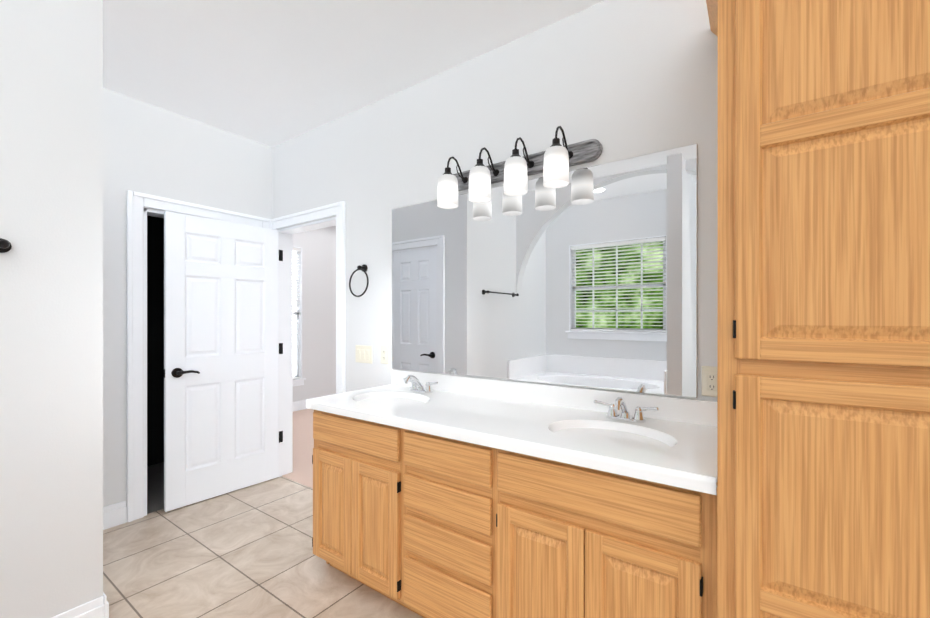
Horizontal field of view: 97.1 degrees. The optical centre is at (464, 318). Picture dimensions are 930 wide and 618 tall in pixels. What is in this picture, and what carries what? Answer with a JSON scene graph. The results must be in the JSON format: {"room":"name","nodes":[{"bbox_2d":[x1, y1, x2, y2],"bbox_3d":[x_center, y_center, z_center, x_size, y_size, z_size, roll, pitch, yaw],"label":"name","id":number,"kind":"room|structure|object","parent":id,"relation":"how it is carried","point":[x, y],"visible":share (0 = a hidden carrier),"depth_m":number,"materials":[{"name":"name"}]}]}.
{"room":"bathroom","nodes":[
{"label":"bathroom","id":0,"kind":"room"},
{"bbox_2d":[0,0,63,617],"bbox_3d":[-2.169,-0.060,0.940,0.120,2.740,1.798,0,0,35],"label":"wall","id":1,"kind":"structure","parent":0,"point":[32,312],"depth_m":1.57,"materials":[{"name":"white paint"}]},
{"bbox_2d":[0,238,11,252],"bbox_3d":[-1.845,-0.266,1.227,0.073,0.052,0.672,0,0,35],"label":"rail","id":2,"kind":"object","parent":1,"relation":"attached to","point":[5,246],"visible":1,"depth_m":1.47,"materials":[{"name":"black metal"}]},
{"bbox_2d":[52,592,108,617],"bbox_3d":[-1.746,1.239,1.417,0.016,0.140,0.804,0,0,35],"label":"baseboard","id":3,"kind":"structure","parent":1,"relation":"attached to","point":[98,607],"depth_m":1.70,"materials":[{"name":"white paint"}]},
{"bbox_2d":[64,0,102,611],"bbox_3d":[-1.994,-0.061,1.993,1.055,2.740,0.120,0,0,35],"label":"wall","id":4,"kind":"structure","parent":0,"point":[83,301],"depth_m":1.69,"materials":[{"name":"white paint"}]},
{"bbox_2d":[147,462,163,513],"bbox_3d":[-2.544,1.339,3.183,1.180,0.060,1.500,0,0,35],"label":"floor","id":5,"kind":"structure","parent":0,"point":[155,487],"depth_m":3.18,"materials":[{"name":"grey carpet"}]},
{"bbox_2d":[147,216,163,465],"bbox_3d":[-2.985,-0.061,3.496,0.100,2.740,1.500,0,0,35],"label":"wall","id":6,"kind":"structure","parent":0,"point":[155,340],"depth_m":3.69,"materials":[{"name":"black"}]},
{"bbox_2d":[103,88,271,506],"bbox_3d":[-2.089,-0.061,2.883,0.130,2.740,1.462,0,0,35],"label":"wall","id":7,"kind":"structure","parent":0,"point":[149,149],"depth_m":2.70,"materials":[{"name":"white paint"}]},
{"bbox_2d":[103,501,126,529],"bbox_3d":[-2.278,1.239,2.490,0.016,0.140,0.362,0,0,35],"label":"baseboard","id":8,"kind":"structure","parent":7,"relation":"attached to","point":[114,515],"depth_m":2.59,"materials":[{"name":"white paint"}]},
{"bbox_2d":[127,190,271,521],"bbox_3d":[-1.942,0.243,3.070,0.163,2.132,0.970,0,0,35],"label":"trim","id":9,"kind":"structure","parent":7,"relation":"attached to","point":[137,202],"depth_m":2.68,"materials":[{"name":"white paint"}]},
{"bbox_2d":[164,211,282,511],"bbox_3d":[-1.759,0.289,3.084,0.104,2.024,0.824,0,0,35],"label":"bedroom door","id":10,"kind":"structure","parent":7,"relation":"in","point":[223,348],"depth_m":3.02,"materials":[{"name":"white paint"}]},
{"bbox_2d":[103,476,423,617],"bbox_3d":[-0.736,1.340,0.851,4.470,0.060,3.270,0,0,35],"label":"floor","id":11,"kind":"structure","parent":0,"point":[246,552],"depth_m":2.17,"materials":[{"name":"beige tile"}]},
{"bbox_2d":[306,385,716,617],"bbox_3d":[0.108,0.877,1.846,1.791,0.864,0.604,0,0,35],"label":"bathroom vanity","id":12,"kind":"object","parent":11,"relation":"on","point":[435,495],"depth_m":1.50,"materials":[{"name":"brown wood"}]},
{"bbox_2d":[306,384,716,494],"bbox_3d":[0.098,0.490,1.841,1.801,0.147,0.623,0,0,35],"label":"countertop","id":13,"kind":"structure","parent":12,"relation":"on","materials":[{"name":"white stone"}]},
{"bbox_2d":[403,375,437,392],"bbox_3d":[-0.280,0.363,2.296,0.256,0.107,0.161,0,0,35],"label":"faucet","id":14,"kind":"object","parent":13,"relation":"on","point":[417,387],"depth_m":2.31,"materials":[{"name":"silver metal"}]},
{"bbox_2d":[594,397,658,422],"bbox_3d":[0.630,0.363,1.649,0.256,0.107,0.161,0,0,35],"label":"faucet","id":15,"kind":"object","parent":13,"relation":"on","point":[612,416],"depth_m":1.67,"materials":[{"name":"silver metal"}]},
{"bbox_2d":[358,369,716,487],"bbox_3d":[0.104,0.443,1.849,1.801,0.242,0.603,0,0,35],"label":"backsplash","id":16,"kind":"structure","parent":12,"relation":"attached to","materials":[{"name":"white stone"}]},
{"bbox_2d":[706,0,929,617],"bbox_3d":[0.993,0.079,1.156,0.574,2.460,0.702,0,0,35],"label":"linen cabinet","id":17,"kind":"object","parent":11,"relation":"on","point":[823,428],"visible":1,"depth_m":0.92,"materials":[{"name":"brown wood"}]},
{"bbox_2d":[282,409,313,487],"bbox_3d":[-0.109,1.336,5.213,4.800,0.064,4.570,0,0,35],"label":"floor","id":18,"kind":"structure","parent":0,"point":[303,447],"depth_m":4.16,"materials":[{"name":"beige"}]},
{"bbox_2d":[293,226,335,401],"bbox_3d":[-1.926,-0.062,6.558,0.120,2.740,4.480,0,0,35],"label":"wall","id":19,"kind":"structure","parent":0,"point":[318,246],"depth_m":6.10,"materials":[{"name":"white paint"}]},
{"bbox_2d":[293,246,305,385],"bbox_3d":[-2.648,-0.030,5.511,0.155,1.966,1.055,0,0,35],"label":"bedroom window","id":20,"kind":"structure","parent":19,"relation":"in","point":[298,379],"depth_m":5.88,"materials":[{"name":"white paint"}]},
{"bbox_2d":[293,248,300,378],"bbox_3d":[-2.636,-0.073,5.502,0.043,1.850,0.945,0,0,35],"label":"blind","id":21,"kind":"object","parent":20,"relation":"attached to","point":[297,313],"depth_m":5.88,"materials":[{"name":"white"}]},
{"bbox_2d":[293,394,333,411],"bbox_3d":[-1.888,1.238,6.495,0.016,0.140,4.260,0,0,35],"label":"baseboard","id":22,"kind":"structure","parent":19,"relation":"attached to","point":[299,405],"depth_m":5.82,"materials":[{"name":"white paint"}]},
{"bbox_2d":[103,0,604,147],"bbox_3d":[-0.775,-1.470,0.908,4.600,0.080,3.420,0,0,35],"label":"ceiling","id":23,"kind":"structure","parent":0,"point":[272,73],"depth_m":2.19,"materials":[{"name":"white paint"}]},
{"bbox_2d":[272,0,717,401],"bbox_3d":[0.183,-0.061,2.240,4.580,2.740,0.120,0,0,35],"label":"wall","id":24,"kind":"structure","parent":0,"point":[618,80],"depth_m":2.10,"materials":[{"name":"white paint"}]},
{"bbox_2d":[271,201,345,476],"bbox_3d":[-1.204,0.243,3.210,0.969,2.132,0.153,0,0,35],"label":"door frame","id":25,"kind":"structure","parent":24,"relation":"attached to","point":[338,211],"depth_m":3.39,"materials":[{"name":"white paint"}]},
{"bbox_2d":[349,264,368,296],"bbox_3d":[-0.694,-0.253,2.748,0.191,0.224,0.065,0,0,35],"label":"towel ring","id":26,"kind":"object","parent":24,"relation":"attached to","point":[363,267],"visible":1,"depth_m":2.74,"materials":[{"name":"black metal"}]},
{"bbox_2d":[355,345,371,363],"bbox_3d":[-0.685,0.241,2.773,0.165,0.118,0.014,0,0,35],"label":"switch plate","id":27,"kind":"object","parent":24,"relation":"attached to","point":[363,353],"visible":1,"depth_m":2.77,"materials":[{"name":"beige plastic"}]},
{"bbox_2d":[381,345,388,363],"bbox_3d":[-0.520,0.234,2.657,0.072,0.118,0.011,0,0,35],"label":"electrical outlet","id":28,"kind":"object","parent":24,"relation":"attached to","point":[384,354],"visible":1,"depth_m":2.65,"materials":[{"name":"beige plastic"}]},
{"bbox_2d":[437,126,602,208],"bbox_3d":[0.188,-0.725,2.022,0.900,0.274,0.227,0,0,35],"label":"sconce","id":29,"kind":"object","parent":24,"relation":"attached to","point":[554,161],"visible":1,"depth_m":1.95,"materials":[{"name":"white glass"}]},
{"bbox_2d":[392,144,697,398],"bbox_3d":[0.230,-0.188,2.128,1.704,1.015,0.006,0,0,35],"label":"vanity mirror","id":30,"kind":"object","parent":24,"relation":"attached to","point":[586,277],"visible":0.94,"depth_m":1.95,"materials":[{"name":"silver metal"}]},
{"bbox_2d":[701,366,716,396],"bbox_3d":[0.964,0.246,1.604,0.072,0.118,0.011,0,0,35],"label":"electrical outlet","id":31,"kind":"object","parent":24,"relation":"attached to","point":[708,380],"visible":0.81,"depth_m":1.61,"materials":[{"name":"beige plastic"}]},
{"label":"outside","id":32,"kind":"structure","parent":0,"visible":0},
{"bbox_2d":[293,251,294,375],"bbox_3d":[-4.599,-0.693,7.095,0.100,5.000,6.500,0,0,35],"label":"trees","id":33,"kind":"object","parent":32,"point":[293,316],"depth_m":8.49,"materials":[{"name":"white"}]}
]}

